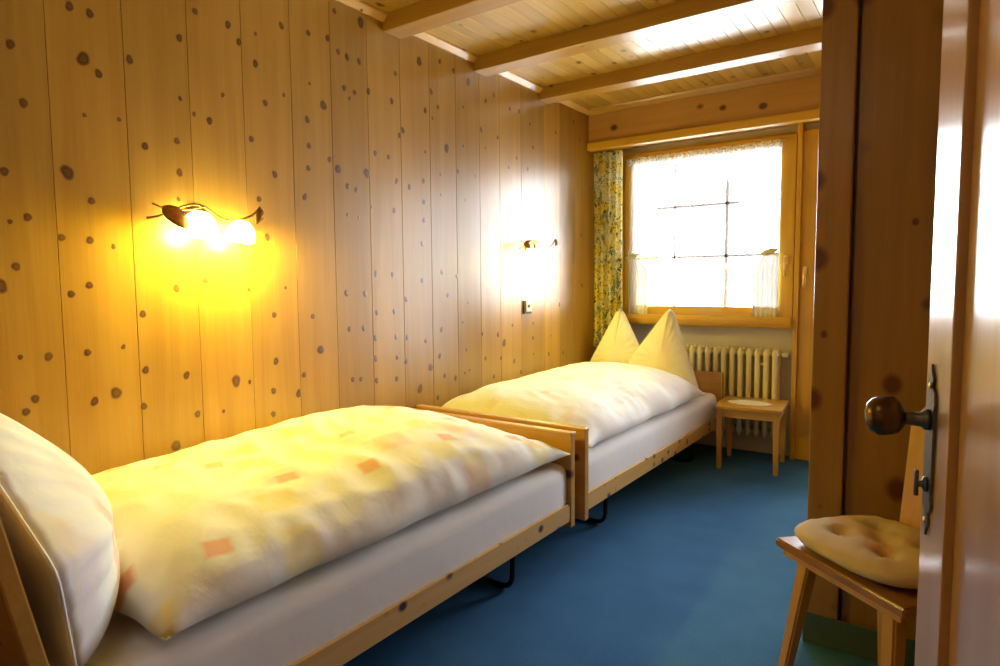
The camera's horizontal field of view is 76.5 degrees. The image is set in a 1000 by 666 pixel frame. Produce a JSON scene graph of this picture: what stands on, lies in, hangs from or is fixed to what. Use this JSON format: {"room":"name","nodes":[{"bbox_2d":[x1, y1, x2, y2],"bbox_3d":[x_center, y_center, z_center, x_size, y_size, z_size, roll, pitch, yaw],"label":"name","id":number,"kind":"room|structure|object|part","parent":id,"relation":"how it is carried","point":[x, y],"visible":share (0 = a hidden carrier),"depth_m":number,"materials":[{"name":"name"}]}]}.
{"room":"bedroom","nodes":[
{"label":"bedroom","id":0,"kind":"room"},
{"bbox_2d":[0,0,605,474],"bbox_3d":[-0.791,-0.249,2.802,0.121,2.440,5.480,3,5,35],"label":"wall","id":1,"kind":"structure","parent":0,"point":[398,184],"depth_m":2.48,"materials":[{"name":"brown wood"}]},
{"bbox_2d":[146,202,264,243],"bbox_3d":[-1.027,-0.393,2.243,0.128,0.148,0.429,3,5,35],"label":"wall lamp","id":2,"kind":"object","parent":1,"relation":"attached to","point":[194,221],"visible":1,"depth_m":2.18,"materials":[{"name":"white glass"}]},
{"bbox_3d":[-1.065,-0.410,2.247,0.062,0.090,0.090,3,5,35],"label":"wall plate","id":3,"kind":"part","parent":2,"relation":"part of","materials":[{"name":"gold metal"}]},
{"bbox_3d":[-1.049,-0.375,2.209,0.123,0.102,0.124,3,5,35],"label":"lamp shade","id":4,"kind":"part","parent":2,"relation":"part of","materials":[{"name":"beige glass"}]},
{"bbox_3d":[-0.958,-0.371,2.337,0.107,0.088,0.107,3,5,35],"label":"lamp shade","id":5,"kind":"part","parent":2,"relation":"part of","materials":[{"name":"beige glass"}]},
{"bbox_2d":[336,0,387,21],"bbox_3d":[-0.699,-1.450,2.717,0.035,0.038,0.568,3,5,35],"label":"trim","id":6,"kind":"structure","parent":1,"relation":"attached to","point":[362,6],"depth_m":2.85,"materials":[{"name":"brown wood"}]},
{"bbox_2d":[413,31,477,62],"bbox_3d":[-0.301,-1.497,3.279,0.035,0.038,0.568,3,5,35],"label":"trim","id":7,"kind":"structure","parent":1,"relation":"attached to","point":[426,36],"depth_m":3.30,"materials":[{"name":"brown wood"}]},
{"bbox_2d":[383,0,522,38],"bbox_3d":[0.485,-1.407,2.305,2.447,0.080,0.120,3,5,35],"label":"ceiling beam","id":8,"kind":"structure","parent":1,"relation":"attached to","point":[424,15],"depth_m":2.82,"materials":[{"name":"brown wood"}]},
{"bbox_2d":[498,71,542,92],"bbox_3d":[0.098,-1.543,3.840,0.035,0.038,0.568,3,5,35],"label":"trim","id":9,"kind":"structure","parent":1,"relation":"attached to","point":[510,75],"depth_m":3.88,"materials":[{"name":"brown wood"}]},
{"bbox_2d":[523,300,531,313],"bbox_3d":[0.180,-0.166,4.059,0.022,0.085,0.087,3,5,35],"label":"wall switch","id":10,"kind":"object","parent":1,"relation":"attached to","point":[527,305],"visible":1,"depth_m":4.04,"materials":[{"name":"grey plastic"}]},
{"bbox_2d":[519,239,557,261],"bbox_3d":[0.246,-0.532,4.037,0.129,0.154,0.438,3,5,35],"label":"wall lamp","id":11,"kind":"object","parent":1,"relation":"attached to","point":[533,250],"visible":1,"depth_m":3.97,"materials":[{"name":"white glass"}]},
{"bbox_3d":[0.223,-0.512,4.003,0.126,0.104,0.126,3,5,35],"label":"lamp shade","id":12,"kind":"part","parent":11,"relation":"part of","materials":[{"name":"beige glass"}]},
{"bbox_3d":[0.316,-0.508,4.133,0.109,0.090,0.109,3,5,35],"label":"lamp shade","id":13,"kind":"part","parent":11,"relation":"part of","materials":[{"name":"beige glass"}]},
{"bbox_2d":[559,100,589,115],"bbox_3d":[0.499,-1.590,4.406,0.035,0.038,0.578,3,5,35],"label":"trim","id":14,"kind":"structure","parent":1,"relation":"attached to","point":[569,103],"depth_m":4.45,"materials":[{"name":"brown wood"}]},
{"bbox_2d":[473,0,798,75],"bbox_3d":[0.884,-1.453,2.866,2.447,0.080,0.120,3,5,35],"label":"ceiling beam","id":15,"kind":"structure","parent":1,"relation":"attached to","point":[682,14],"depth_m":3.05,"materials":[{"name":"brown wood"}]},
{"bbox_2d":[539,26,821,103],"bbox_3d":[1.282,-1.500,3.428,2.447,0.080,0.120,3,5,35],"label":"ceiling beam","id":16,"kind":"structure","parent":1,"relation":"attached to","point":[808,40],"depth_m":3.54,"materials":[{"name":"brown wood"}]},
{"bbox_2d":[588,75,820,142],"bbox_3d":[1.654,-1.456,3.958,2.446,0.250,0.023,3,5,35],"label":"trim","id":17,"kind":"structure","parent":1,"relation":"attached to","point":[802,94],"depth_m":4.14,"materials":[{"name":"brown wood"}]},
{"bbox_2d":[589,66,820,115],"bbox_3d":[1.633,-1.561,3.921,2.446,0.038,0.047,3,5,35],"label":"trim","id":18,"kind":"structure","parent":1,"relation":"attached to","point":[815,71],"depth_m":4.10,"materials":[{"name":"brown wood"}]},
{"bbox_2d":[363,0,822,108],"bbox_3d":[0.248,-1.477,1.964,2.450,0.120,5.480,3,5,35],"label":"ceiling","id":19,"kind":"structure","parent":0,"point":[524,21],"depth_m":3.25,"materials":[{"name":"brown wood"}]},
{"bbox_2d":[342,443,877,665],"bbox_3d":[0.274,1.065,2.167,2.690,0.100,5.740,3,5,35],"label":"floor","id":20,"kind":"structure","parent":0,"point":[685,566],"depth_m":2.46,"materials":[{"name":"blue carpet"}]},
{"bbox_2d":[0,407,574,665],"bbox_3d":[-0.650,0.576,2.111,0.961,0.896,1.999,3,5,35],"label":"bed","id":21,"kind":"object","parent":20,"relation":"on","point":[21,644],"visible":0.34,"depth_m":1.84,"materials":[{"name":"brown wood"}]},
{"bbox_3d":[-1.178,0.555,1.360,0.959,0.731,0.169,3,5,35],"label":"headboard","id":22,"kind":"part","parent":21,"relation":"part of","materials":[{"name":"brown wood"}]},
{"bbox_2d":[48,463,565,665],"bbox_3d":[-0.585,0.692,2.194,0.904,0.217,1.782,3,5,35],"label":"mattress","id":23,"kind":"object","parent":21,"relation":"on","point":[285,623],"visible":0.27,"depth_m":1.67,"materials":[{"name":"white fabric"}]},
{"bbox_2d":[0,413,119,665],"bbox_3d":[-1.000,0.376,1.360,0.691,0.540,0.288,3,5,35],"label":"pillow","id":24,"kind":"object","parent":23,"relation":"on","point":[57,520],"visible":0.8,"depth_m":1.20,"materials":[{"name":"fabric"}]},
{"bbox_2d":[91,406,569,639],"bbox_3d":[-0.575,0.450,2.197,0.962,0.255,1.681,3,5,35],"label":"duvet","id":25,"kind":"object","parent":23,"relation":"on","point":[204,530],"visible":0.93,"depth_m":1.78,"materials":[{"name":"fabric"}]},
{"bbox_3d":[-0.237,0.807,1.917,0.026,0.076,1.796,3,5,35],"label":"rail","id":26,"kind":"part","parent":21,"relation":"part of","materials":[{"name":"brown wood"}]},
{"bbox_3d":[-0.085,0.593,2.916,0.958,0.402,0.038,3,5,35],"label":"footboard","id":27,"kind":"part","parent":21,"relation":"part of","materials":[{"name":"brown wood"}]},
{"bbox_3d":[-0.272,0.872,2.661,0.815,0.214,0.021,3,5,35],"label":"leg","id":28,"kind":"part","parent":21,"relation":"part of","materials":[{"name":"black metal"}]},
{"bbox_2d":[416,370,722,522],"bbox_3d":[0.559,0.600,3.819,0.970,0.566,2.050,3,5,35],"label":"bed","id":29,"kind":"object","parent":20,"relation":"on","point":[708,381],"visible":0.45,"depth_m":3.08,"materials":[{"name":"brown wood"}]},
{"bbox_3d":[-0.022,0.586,2.994,0.970,0.402,0.038,3,5,35],"label":"footboard","id":30,"kind":"part","parent":29,"relation":"part of","materials":[{"name":"brown wood"}]},
{"bbox_3d":[0.196,0.818,3.321,0.815,0.214,0.021,3,5,35],"label":"leg","id":31,"kind":"part","parent":29,"relation":"part of","materials":[{"name":"black metal"}]},
{"bbox_3d":[0.932,0.671,3.563,0.026,0.076,1.983,3,5,35],"label":"rail","id":32,"kind":"part","parent":29,"relation":"part of","materials":[{"name":"brown wood"}]},
{"bbox_2d":[588,392,716,490],"bbox_3d":[0.566,0.560,3.817,0.904,0.213,1.966,3,5,35],"label":"mattress","id":33,"kind":"object","parent":29,"relation":"on","point":[610,456],"visible":0.14,"depth_m":3.32,"materials":[{"name":"white fabric"}]},
{"bbox_2d":[442,362,705,448],"bbox_3d":[0.459,0.348,3.660,0.955,0.226,1.623,3,5,35],"label":"duvet","id":34,"kind":"object","parent":33,"relation":"on","point":[609,399],"visible":0.88,"depth_m":3.30,"materials":[{"name":"fabric"}]},
{"bbox_2d":[590,309,638,363],"bbox_3d":[0.856,0.108,4.589,0.469,0.559,0.162,3,5,35],"label":"pillow","id":35,"kind":"object","parent":33,"relation":"on","point":[619,342],"visible":0.61,"depth_m":4.54,"materials":[{"name":"fabric"}]},
{"bbox_2d":[629,309,698,388],"bbox_3d":[1.099,0.125,4.277,0.515,0.569,0.180,3,5,35],"label":"pillow","id":36,"kind":"object","parent":33,"relation":"on","point":[663,348],"visible":0.7,"depth_m":4.21,"materials":[{"name":"fabric"}]},
{"bbox_3d":[0.940,0.731,4.370,0.815,0.214,0.021,3,5,35],"label":"leg","id":37,"kind":"part","parent":29,"relation":"part of","materials":[{"name":"black metal"}]},
{"bbox_3d":[1.139,0.452,4.636,0.959,0.400,0.030,3,5,35],"label":"headboard","id":38,"kind":"part","parent":29,"relation":"part of","materials":[{"name":"brown wood"}]},
{"bbox_2d":[714,396,788,475],"bbox_3d":[1.622,0.651,4.089,0.396,0.408,0.401,2,5,30],"label":"nightstand","id":39,"kind":"object","parent":20,"relation":"on","point":[776,413],"visible":0.95,"depth_m":3.99,"materials":[{"name":"brown wood"}]},
{"bbox_3d":[1.393,0.669,4.028,0.038,0.386,0.038,2,5,30],"label":"leg","id":40,"kind":"part","parent":39,"relation":"part of","materials":[{"name":"brown wood"}]},
{"bbox_3d":[1.564,0.645,4.319,0.038,0.386,0.038,2,5,30],"label":"leg","id":41,"kind":"part","parent":39,"relation":"part of","materials":[{"name":"brown wood"}]},
{"bbox_2d":[728,400,770,405],"bbox_3d":[1.598,0.446,4.064,0.262,0.004,0.176,3,5,35],"label":"doily","id":42,"kind":"object","parent":39,"relation":"on","point":[742,402],"visible":1,"depth_m":4.06,"materials":[{"name":"white fabric"}]},
{"bbox_3d":[1.681,0.680,3.861,0.038,0.386,0.038,2,5,30],"label":"leg","id":43,"kind":"part","parent":39,"relation":"part of","materials":[{"name":"brown wood"}]},
{"bbox_3d":[1.851,0.656,4.152,0.038,0.386,0.038,2,5,30],"label":"leg","id":44,"kind":"part","parent":39,"relation":"part of","materials":[{"name":"brown wood"}]},
{"bbox_2d":[776,406,925,665],"bbox_3d":[1.044,0.621,1.672,0.431,0.849,0.424,-2,5,-15],"label":"chair","id":45,"kind":"object","parent":20,"relation":"on","point":[894,606],"visible":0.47,"depth_m":1.73,"materials":[{"name":"brown wood"}]},
{"bbox_3d":[0.840,0.831,1.797,0.109,0.415,0.054,3,5,35],"label":"leg","id":46,"kind":"part","parent":45,"relation":"part of","materials":[{"name":"brown wood"}]},
{"bbox_3d":[1.022,0.609,1.665,0.365,0.025,0.424,-2,5,-15],"label":"seat","id":47,"kind":"part","parent":45,"relation":"part of","materials":[{"name":"brown wood"}]},
{"bbox_2d":[794,515,919,588],"bbox_3d":[1.003,0.562,1.661,0.350,0.064,0.400,-2,5,-15],"label":"seat cushion","id":48,"kind":"object","parent":45,"relation":"on","point":[874,548],"visible":0.8,"depth_m":1.63,"materials":[{"name":"fabric"}]},
{"bbox_3d":[1.132,0.823,1.865,0.052,0.415,0.117,3,5,35],"label":"leg","id":49,"kind":"part","parent":45,"relation":"part of","materials":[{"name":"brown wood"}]},
{"bbox_3d":[0.919,0.853,1.493,0.052,0.415,0.110,3,5,35],"label":"leg","id":50,"kind":"part","parent":45,"relation":"part of","materials":[{"name":"brown wood"}]},
{"bbox_3d":[1.202,0.397,1.698,0.100,0.409,0.274,-2,5,-15],"label":"backrest","id":51,"kind":"part","parent":45,"relation":"part of","materials":[{"name":"brown wood"}]},
{"bbox_2d":[802,0,943,665],"bbox_3d":[1.410,-0.211,2.090,0.595,2.438,0.642,3,5,35],"label":"wardrobe","id":52,"kind":"object","parent":20,"relation":"on","point":[881,59],"visible":0.6,"depth_m":1.93,"materials":[{"name":"brown wood"}]},
{"bbox_3d":[1.057,-0.202,2.007,0.098,2.438,0.085,3,5,35],"label":"corner post","id":53,"kind":"part","parent":52,"relation":"part of","materials":[{"name":"brown wood"}]},
{"bbox_3d":[1.292,-0.190,1.825,0.480,2.438,0.023,3,5,35],"label":"panel","id":54,"kind":"part","parent":52,"relation":"part of","materials":[{"name":"brown wood"}]},
{"bbox_2d":[864,0,999,665],"bbox_3d":[0.462,0.114,0.607,0.128,2.008,0.800,2,5,24],"label":"door","id":55,"kind":"structure","parent":20,"relation":"on","point":[958,618],"depth_m":0.80,"materials":[{"name":"brown wood"}]},
{"bbox_3d":[0.570,0.122,0.939,0.054,0.060,0.054,3,5,35],"label":"knob","id":56,"kind":"part","parent":55,"relation":"part of","materials":[{"name":"brown metal"}]},
{"bbox_3d":[0.623,0.171,0.919,0.004,0.252,0.054,2,5,24],"label":"handle plate","id":57,"kind":"part","parent":55,"relation":"part of","materials":[{"name":"metal"}]},
{"bbox_3d":[0.504,0.101,0.587,0.024,1.760,0.512,2,5,24],"label":"panel","id":58,"kind":"part","parent":55,"relation":"part of","materials":[{"name":"brown wood"}]},
{"bbox_2d":[615,122,818,459],"bbox_3d":[1.857,-0.387,4.316,2.450,2.440,0.220,3,5,35],"label":"wall","id":59,"kind":"structure","parent":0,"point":[766,338],"depth_m":4.34,"materials":[{"name":"paint"}]},
{"bbox_2d":[587,108,819,328],"bbox_3d":[1.772,-0.701,4.175,2.446,1.340,0.465,3,5,35],"label":"window","id":60,"kind":"structure","parent":59,"relation":"attached to","point":[725,315],"depth_m":4.34,"materials":[{"name":"brown wood"}]},
{"bbox_2d":[593,150,622,346],"bbox_3d":[0.806,-0.612,4.711,0.258,1.445,0.076,3,6,37],"label":"window curtain","id":61,"kind":"object","parent":60,"relation":"hanging from","point":[608,166],"visible":0.93,"depth_m":4.71,"materials":[{"name":"fabric"}]},
{"bbox_2d":[625,139,785,316],"bbox_3d":[1.388,-0.700,4.455,1.120,1.160,0.056,3,5,35],"label":"curtain","id":62,"kind":"object","parent":60,"relation":"hanging from","point":[753,173],"visible":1,"depth_m":4.28,"materials":[{"name":"white fabric"}]},
{"bbox_3d":[1.117,-0.918,4.644,0.378,0.710,0.031,3,5,35],"label":"net panel","id":63,"kind":"part","parent":62,"relation":"part of","materials":[{"name":"white fabric"}]},
{"bbox_3d":[1.395,-1.274,4.428,1.120,0.010,0.010,3,5,35],"label":"rod","id":64,"kind":"part","parent":62,"relation":"part of","materials":[{"name":"gold metal"}]},
{"bbox_3d":[1.649,-0.893,4.269,0.445,0.710,0.031,3,5,35],"label":"net panel","id":65,"kind":"part","parent":62,"relation":"part of","materials":[{"name":"white fabric"}]},
{"bbox_3d":[1.488,-0.709,4.566,1.165,1.250,0.155,3,5,35],"label":"frame rail","id":66,"kind":"part","parent":60,"relation":"part of","materials":[{"name":"brown wood"}]},
{"bbox_3d":[1.869,-0.442,4.155,0.026,0.135,0.052,3,5,35],"label":"handle","id":67,"kind":"part","parent":60,"relation":"part of","materials":[{"name":"gold metal"}]},
{"bbox_2d":[685,344,788,438],"bbox_3d":[1.603,0.459,4.439,0.762,0.737,0.144,3,5,35],"label":"radiator","id":68,"kind":"object","parent":59,"relation":"attached to","point":[740,378],"visible":0.59,"depth_m":4.33,"materials":[{"name":"beige metal"}]},
{"bbox_2d":[795,129,818,460],"bbox_3d":[2.309,-0.215,3.922,0.845,2.150,0.122,3,5,35],"label":"door","id":69,"kind":"structure","parent":59,"relation":"attached to","point":[811,137],"depth_m":4.13,"materials":[{"name":"brown wood"}]},
{"bbox_3d":[1.972,-0.364,4.106,0.026,0.135,0.052,3,5,35],"label":"handle","id":70,"kind":"part","parent":69,"relation":"part of","materials":[{"name":"brown wood"}]}
]}

